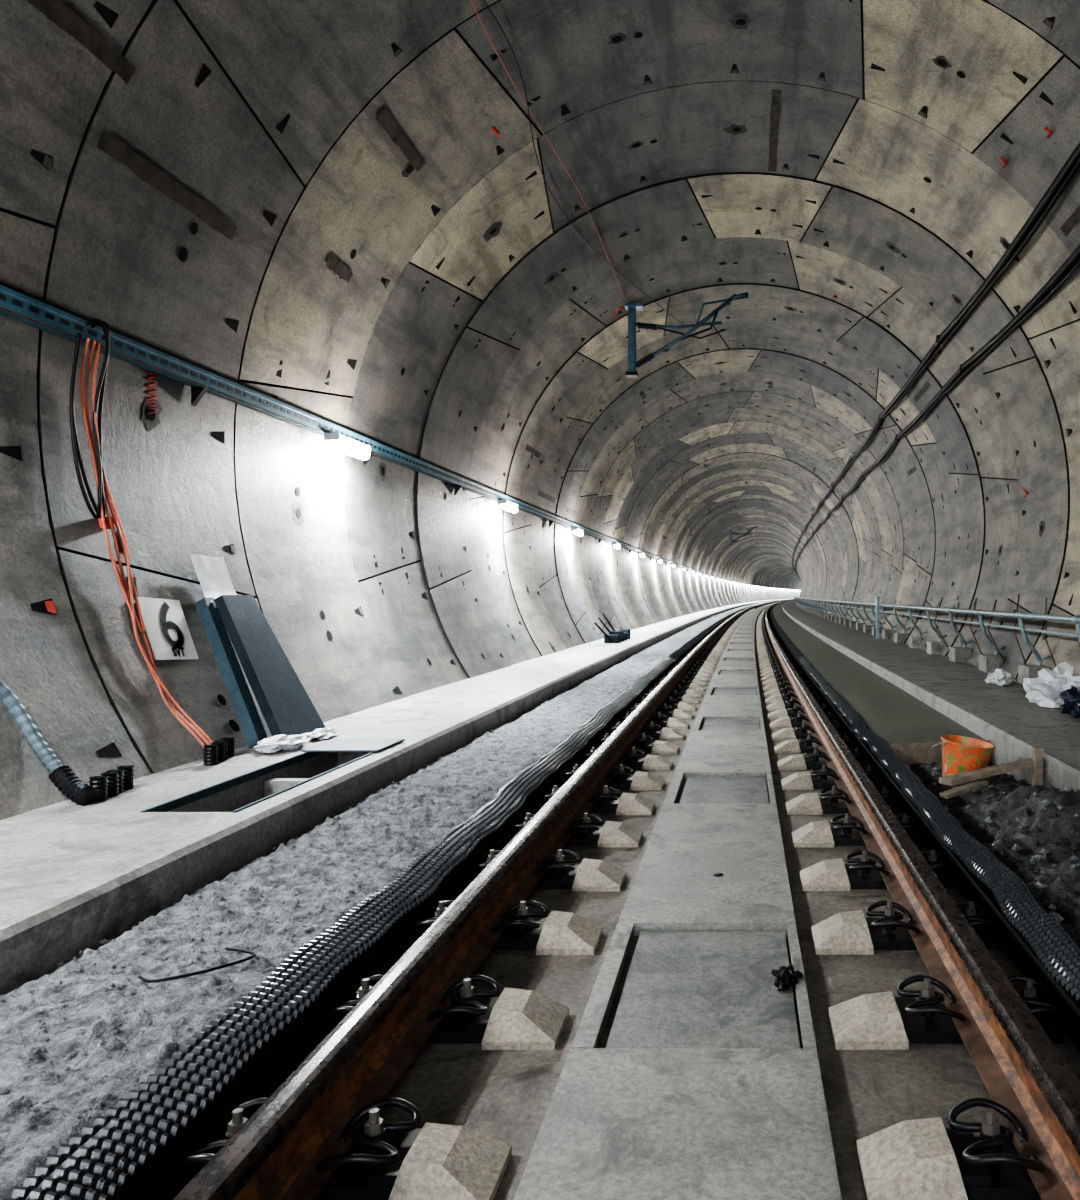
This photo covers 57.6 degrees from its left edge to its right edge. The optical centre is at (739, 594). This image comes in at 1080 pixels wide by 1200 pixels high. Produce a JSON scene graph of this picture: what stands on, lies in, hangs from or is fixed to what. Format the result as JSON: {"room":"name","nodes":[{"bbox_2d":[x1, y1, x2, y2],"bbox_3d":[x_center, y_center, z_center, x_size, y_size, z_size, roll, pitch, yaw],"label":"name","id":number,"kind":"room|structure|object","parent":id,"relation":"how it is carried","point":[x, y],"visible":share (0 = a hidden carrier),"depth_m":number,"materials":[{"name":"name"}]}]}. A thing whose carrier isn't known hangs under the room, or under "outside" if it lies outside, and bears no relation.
{"room":"underground passage","nodes":[
{"label":"underground passage","id":0,"kind":"room"},
{"bbox_2d":[0,0,1079,819],"bbox_3d":[10.399,-1.000,127.982,27.753,6.964,268.006,0,0,0],"label":"lining","id":1,"kind":"object","parent":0,"point":[112,242],"visible":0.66,"depth_m":8.09,"materials":[{"name":"concrete"}]},
{"bbox_2d":[138,597,198,659],"bbox_3d":[-3.175,0.190,5.270,0.134,0.361,0.398,0,0,1],"label":"number sign","id":2,"kind":"object","parent":1,"relation":"attached to","point":[165,624],"visible":1,"depth_m":5.25,"materials":[{"name":"white plastic"}]},
{"bbox_2d":[0,281,796,589],"bbox_3d":[7.058,-1.289,128.000,20.896,0.237,268.000,0,0,0],"label":"cable tray","id":3,"kind":"object","parent":1,"relation":"attached to","point":[17,304],"visible":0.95,"depth_m":5.98,"materials":[{"name":"blue metal"}]},
{"bbox_2d":[70,319,109,518],"bbox_3d":[-3.299,-0.892,4.855,0.150,0.999,0.288,0,0,0],"label":"cable loop","id":4,"kind":"object","parent":3,"relation":"hanging from","point":[77,456],"visible":1,"depth_m":4.86,"materials":[{"name":"black rubber"}]},
{"bbox_2d":[79,338,212,747],"bbox_3d":[-3.046,-0.225,4.914,0.678,2.139,0.293,0,0,0],"label":"cables","id":5,"kind":"object","parent":3,"relation":"hanging from","point":[108,522],"visible":0.95,"depth_m":4.96,"materials":[{"name":"plastic"}]},
{"bbox_2d":[324,433,370,459],"label":"lamps","id":6,"kind":"object","parent":3,"relation":"attached to","point":[348,446],"depth_m":7.73,"materials":[{"name":"white plastic"}]},
{"bbox_2d":[498,500,517,512],"label":"lamps","id":7,"kind":"object","parent":3,"relation":"attached to","point":[509,506],"depth_m":12.96,"materials":[{"name":"white plastic"}]},
{"bbox_2d":[571,527,582,535],"label":"lamps","id":8,"kind":"object","parent":3,"relation":"attached to","point":[577,531],"depth_m":18.17,"materials":[{"name":"white plastic"}]},
{"bbox_2d":[0,0,1079,756],"bbox_3d":[0.531,-1.700,32.303,7.268,5.449,75.889,0,0,1],"label":"pocket","id":9,"kind":"object","parent":1,"relation":"attached to","point":[56,11],"visible":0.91,"depth_m":7.17,"materials":[{"name":"concrete"}]},
{"bbox_2d":[0,0,1079,620],"bbox_3d":[10.480,-1.000,128.485,27.910,6.950,269.030,0,0,0],"label":"recesses","id":10,"kind":"object","parent":1,"relation":"attached to","point":[457,31],"visible":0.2,"depth_m":7.68,"materials":[{"name":"grey concrete"}]},
{"bbox_2d":[471,0,689,329],"bbox_3d":[-1.515,-4.049,10.562,0.515,0.436,9.530,0,0,6],"label":"string","id":11,"kind":"object","parent":1,"relation":"hanging from","point":[471,0],"visible":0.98,"depth_m":8.04,"materials":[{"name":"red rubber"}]},
{"bbox_2d":[146,127,1051,497],"bbox_3d":[0.113,-2.490,8.938,5.555,2.910,8.258,0,0,11],"label":"red spray marks","id":12,"kind":"object","parent":1,"relation":"attached to","point":[1049,131],"visible":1,"depth_m":5.53,"materials":[{"name":"paint"}]},
{"bbox_2d":[617,292,748,377],"bbox_3d":[-0.847,-3.639,13.225,1.936,1.179,0.250,0,0,0],"label":"bracket","id":13,"kind":"object","parent":1,"relation":"attached to","point":[631,307],"visible":0.98,"depth_m":13.23,"materials":[{"name":"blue metal"}]},
{"bbox_2d":[730,526,757,544],"bbox_3d":[0.118,-3.639,57.975,1.939,1.179,0.250,0,0,0],"label":"bracket","id":14,"kind":"object","parent":1,"relation":"attached to","point":[731,533],"visible":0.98,"depth_m":57.98,"materials":[{"name":"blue metal"}]},
{"bbox_2d":[792,143,1079,571],"bbox_3d":[6.366,-3.214,77.000,7.848,0.194,166.002,0,0,0],"label":"power cable","id":15,"kind":"object","parent":1,"relation":"attached to","point":[1068,170],"visible":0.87,"depth_m":9.65,"materials":[{"name":"black rubber"}]},
{"bbox_2d":[795,244,1079,573],"bbox_3d":[6.674,-2.843,77.000,7.864,0.191,166.002,0,0,0],"label":"power cable","id":16,"kind":"object","parent":1,"relation":"attached to","point":[1045,292],"visible":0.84,"depth_m":11.11,"materials":[{"name":"black rubber"}]},
{"bbox_2d":[934,594,1079,666],"bbox_3d":[2.907,0.371,10.507,0.223,0.766,7.248,0,0,0],"label":"bars","id":17,"kind":"object","parent":1,"relation":"on","point":[1018,594],"visible":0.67,"depth_m":10.66,"materials":[{"name":"grey metal"}]},
{"bbox_2d":[105,601,1079,1199],"bbox_3d":[10.286,1.277,128.000,23.071,0.345,268.000,0,0,0],"label":"floor","id":18,"kind":"structure","parent":0,"point":[678,1068],"depth_m":2.46,"materials":[{"name":"concrete"}]},
{"bbox_2d":[3,604,757,1199],"bbox_3d":[0.374,1.060,50.500,3.180,0.180,99.000,0,0,0],"label":"mat","id":19,"kind":"object","parent":18,"relation":"on","point":[96,1161],"visible":0.98,"depth_m":2.27,"materials":[{"name":"plastic"}]},
{"bbox_2d":[0,599,791,994],"bbox_3d":[8.004,1.160,128.000,21.795,0.580,268.000,0,0,0],"label":"walkway slab","id":20,"kind":"object","parent":18,"relation":"on","point":[74,877],"visible":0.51,"depth_m":3.82,"materials":[{"name":"concrete"}]},
{"bbox_2d":[0,678,98,805],"bbox_3d":[-3.058,0.336,3.880,0.751,1.100,0.296,0,0,-29],"label":"conduit","id":21,"kind":"object","parent":20,"relation":"on","point":[62,776],"visible":1,"depth_m":3.97,"materials":[{"name":"grey plastic"}]},
{"bbox_2d":[89,765,133,801],"bbox_3d":[-2.737,0.821,4.143,0.073,0.099,0.316,0,0,-10],"label":"stub","id":22,"kind":"object","parent":20,"relation":"on","point":[111,783],"visible":0.96,"depth_m":4.10,"materials":[{"name":"black plastic"}]},
{"bbox_2d":[203,737,234,765],"bbox_3d":[-2.735,0.821,4.992,0.073,0.099,0.316,0,0,-10],"label":"stub","id":23,"kind":"object","parent":20,"relation":"on","point":[219,750],"visible":1,"depth_m":4.94,"materials":[{"name":"black plastic"}]},
{"bbox_2d":[194,595,324,747],"bbox_3d":[-2.931,0.435,5.760,0.619,0.870,0.720,0,0,0],"label":"board","id":24,"kind":"object","parent":20,"relation":"on","point":[286,707],"visible":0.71,"depth_m":5.66,"materials":[{"name":"blue metal"}]},
{"bbox_2d":[190,554,236,607],"bbox_3d":[-3.203,-0.075,5.845,0.127,0.338,0.410,0,0,0],"label":"paper sheet","id":25,"kind":"object","parent":24,"relation":"on","point":[212,573],"visible":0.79,"depth_m":5.82,"materials":[{"name":"paper"}]},
{"bbox_2d":[141,739,404,812],"bbox_3d":[-2.201,1.026,4.720,0.421,0.347,1.840,0,0,0],"label":"frame","id":26,"kind":"object","parent":20,"relation":"attached to","point":[273,786],"visible":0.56,"depth_m":4.75,"materials":[{"name":"metal"}]},
{"bbox_2d":[253,734,308,752],"bbox_3d":[-2.588,0.826,5.359,0.290,0.081,0.382,0,0,-28],"label":"plastic sheet","id":27,"kind":"object","parent":20,"relation":"on","point":[276,743],"visible":1,"depth_m":5.28,"materials":[{"name":"white plastic"}]},
{"bbox_2d":[301,727,338,740],"bbox_3d":[-2.555,0.839,5.780,0.183,0.060,0.371,0,0,0],"label":"plastic sheet","id":28,"kind":"object","parent":20,"relation":"on","point":[321,733],"visible":0.95,"depth_m":5.72,"materials":[{"name":"white plastic"}]},
{"bbox_2d":[594,613,629,642],"bbox_3d":[-2.417,0.600,18.090,0.453,0.540,1.820,0,0,0],"label":"tools","id":29,"kind":"object","parent":20,"relation":"on","point":[614,636],"visible":1,"depth_m":17.67,"materials":[{"name":"metal"}]},
{"bbox_2d":[0,599,792,1199],"bbox_3d":[8.871,1.024,128.000,21.601,0.131,268.000,0,0,0],"label":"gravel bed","id":30,"kind":"object","parent":18,"relation":"on","point":[28,1147],"visible":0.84,"depth_m":2.73,"materials":[{"name":"grey gravel"}]},
{"bbox_2d":[138,947,255,982],"bbox_3d":[-1.423,0.979,2.511,0.128,0.018,0.270,0,0,37],"label":"scrap","id":31,"kind":"object","parent":30,"relation":"on","point":[253,953],"visible":1,"depth_m":2.47,"materials":[{"name":"black"}]},
{"bbox_2d":[173,599,794,1199],"bbox_3d":[9.541,1.029,129.500,20.951,0.172,265.000,0,0,0],"label":"rail","id":32,"kind":"object","parent":18,"relation":"on","point":[276,1153],"visible":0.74,"depth_m":2.26,"materials":[{"name":"metal"}]},
{"bbox_2d":[0,687,1079,1179],"bbox_3d":[-0.151,0.999,5.695,3.626,0.310,9.015,0,0,0],"label":"gravel","id":33,"kind":"object","parent":18,"relation":"on","point":[1001,852],"visible":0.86,"depth_m":3.39,"materials":[{"name":"gravel"}]},
{"bbox_2d":[176,608,1067,1199],"bbox_3d":[0.519,1.085,37.085,2.343,0.130,75.794,0,0,1],"label":"fastener","id":34,"kind":"object","parent":18,"relation":"on","point":[991,1167],"visible":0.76,"depth_m":2.56,"materials":[{"name":"black metal"}]},
{"bbox_2d":[388,609,967,1199],"bbox_3d":[0.518,1.108,37.065,1.514,0.084,75.751,0,0,1],"label":"concrete blocks","id":35,"kind":"object","parent":18,"relation":"on","point":[915,1159],"visible":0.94,"depth_m":2.47},
{"bbox_2d":[771,964,802,990],"bbox_3d":[0.137,1.097,2.746,0.093,0.045,0.135,0,0,0],"label":"glove","id":36,"kind":"object","parent":18,"relation":"on","point":[787,977],"visible":0.98,"depth_m":2.71,"materials":[{"name":"black fabric"}]},
{"bbox_2d":[772,601,984,746],"bbox_3d":[11.717,1.115,134.150,21.489,0.270,255.700,0,0,0],"label":"slab","id":37,"kind":"object","parent":18,"relation":"on","point":[896,716],"visible":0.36,"depth_m":9.14,"materials":[{"name":"grey concrete"}]},
{"bbox_2d":[765,600,1079,1199],"bbox_3d":[11.031,1.029,129.500,20.951,0.172,265.000,0,0,0],"label":"rail","id":38,"kind":"object","parent":18,"relation":"on","point":[1019,1066],"visible":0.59,"depth_m":2.42,"materials":[{"name":"metal"}]},
{"bbox_2d":[770,605,1079,1052],"bbox_3d":[2.396,1.060,50.500,3.144,0.180,99.000,0,0,0],"label":"mat","id":39,"kind":"object","parent":18,"relation":"on","point":[1053,946],"visible":1,"depth_m":3.42,"materials":[{"name":"plastic"}]},
{"bbox_2d":[782,600,1079,791],"bbox_3d":[12.672,1.045,128.000,22.045,0.710,268.000,0,0,0],"label":"walkway slab","id":40,"kind":"object","parent":18,"relation":"on","point":[956,688],"visible":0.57,"depth_m":8.65,"materials":[{"name":"concrete"}]},
{"bbox_2d":[794,596,1079,664],"bbox_3d":[7.134,0.450,82.000,8.895,0.840,176.000,0,0,0],"label":"handrail","id":41,"kind":"object","parent":40,"relation":"on","point":[1075,619],"visible":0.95,"depth_m":12.49,"materials":[{"name":"grey metal"}]},
{"bbox_2d":[985,668,1015,685],"bbox_3d":[2.527,0.786,9.216,0.291,0.154,0.461,0,0,0],"label":"plastic bag","id":42,"kind":"object","parent":40,"relation":"on","point":[1000,677],"visible":1,"depth_m":9.09,"materials":[{"name":"white plastic"}]},
{"bbox_2d":[1023,661,1079,707],"bbox_3d":[2.517,0.694,7.448,0.561,0.337,0.646,0,0,0],"label":"plastic bag","id":43,"kind":"object","parent":40,"relation":"on","point":[1044,690],"visible":0.77,"depth_m":7.32,"materials":[{"name":"white plastic"}]},
{"bbox_2d":[1059,685,1079,717],"bbox_3d":[2.447,0.753,6.758,0.330,0.224,0.379,0,0,16],"label":"plastic bag","id":44,"kind":"object","parent":40,"relation":"on","point":[1071,697],"visible":1,"depth_m":6.71,"materials":[{"name":"plastic"}]},
{"bbox_2d":[903,761,1079,949],"bbox_3d":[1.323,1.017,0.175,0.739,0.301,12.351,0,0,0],"label":"heap","id":45,"kind":"object","parent":18,"relation":"on","point":[1064,828],"visible":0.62,"depth_m":3.97,"materials":[{"name":"black gravel"}]},
{"bbox_2d":[931,735,994,776],"bbox_3d":[1.332,0.978,5.635,0.317,0.280,0.374,0,0,-26],"label":"bucket","id":46,"kind":"object","parent":45,"relation":"on","point":[960,754],"visible":0.64,"depth_m":5.51,"materials":[{"name":"plastic"}]},
{"bbox_2d":[890,740,1042,798],"bbox_3d":[1.322,0.975,5.520,0.660,0.290,1.540,0,0,0],"label":"boards","id":47,"kind":"object","parent":45,"relation":"on","point":[911,753],"visible":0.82,"depth_m":5.15,"materials":[{"name":"brown wood"}]}
]}

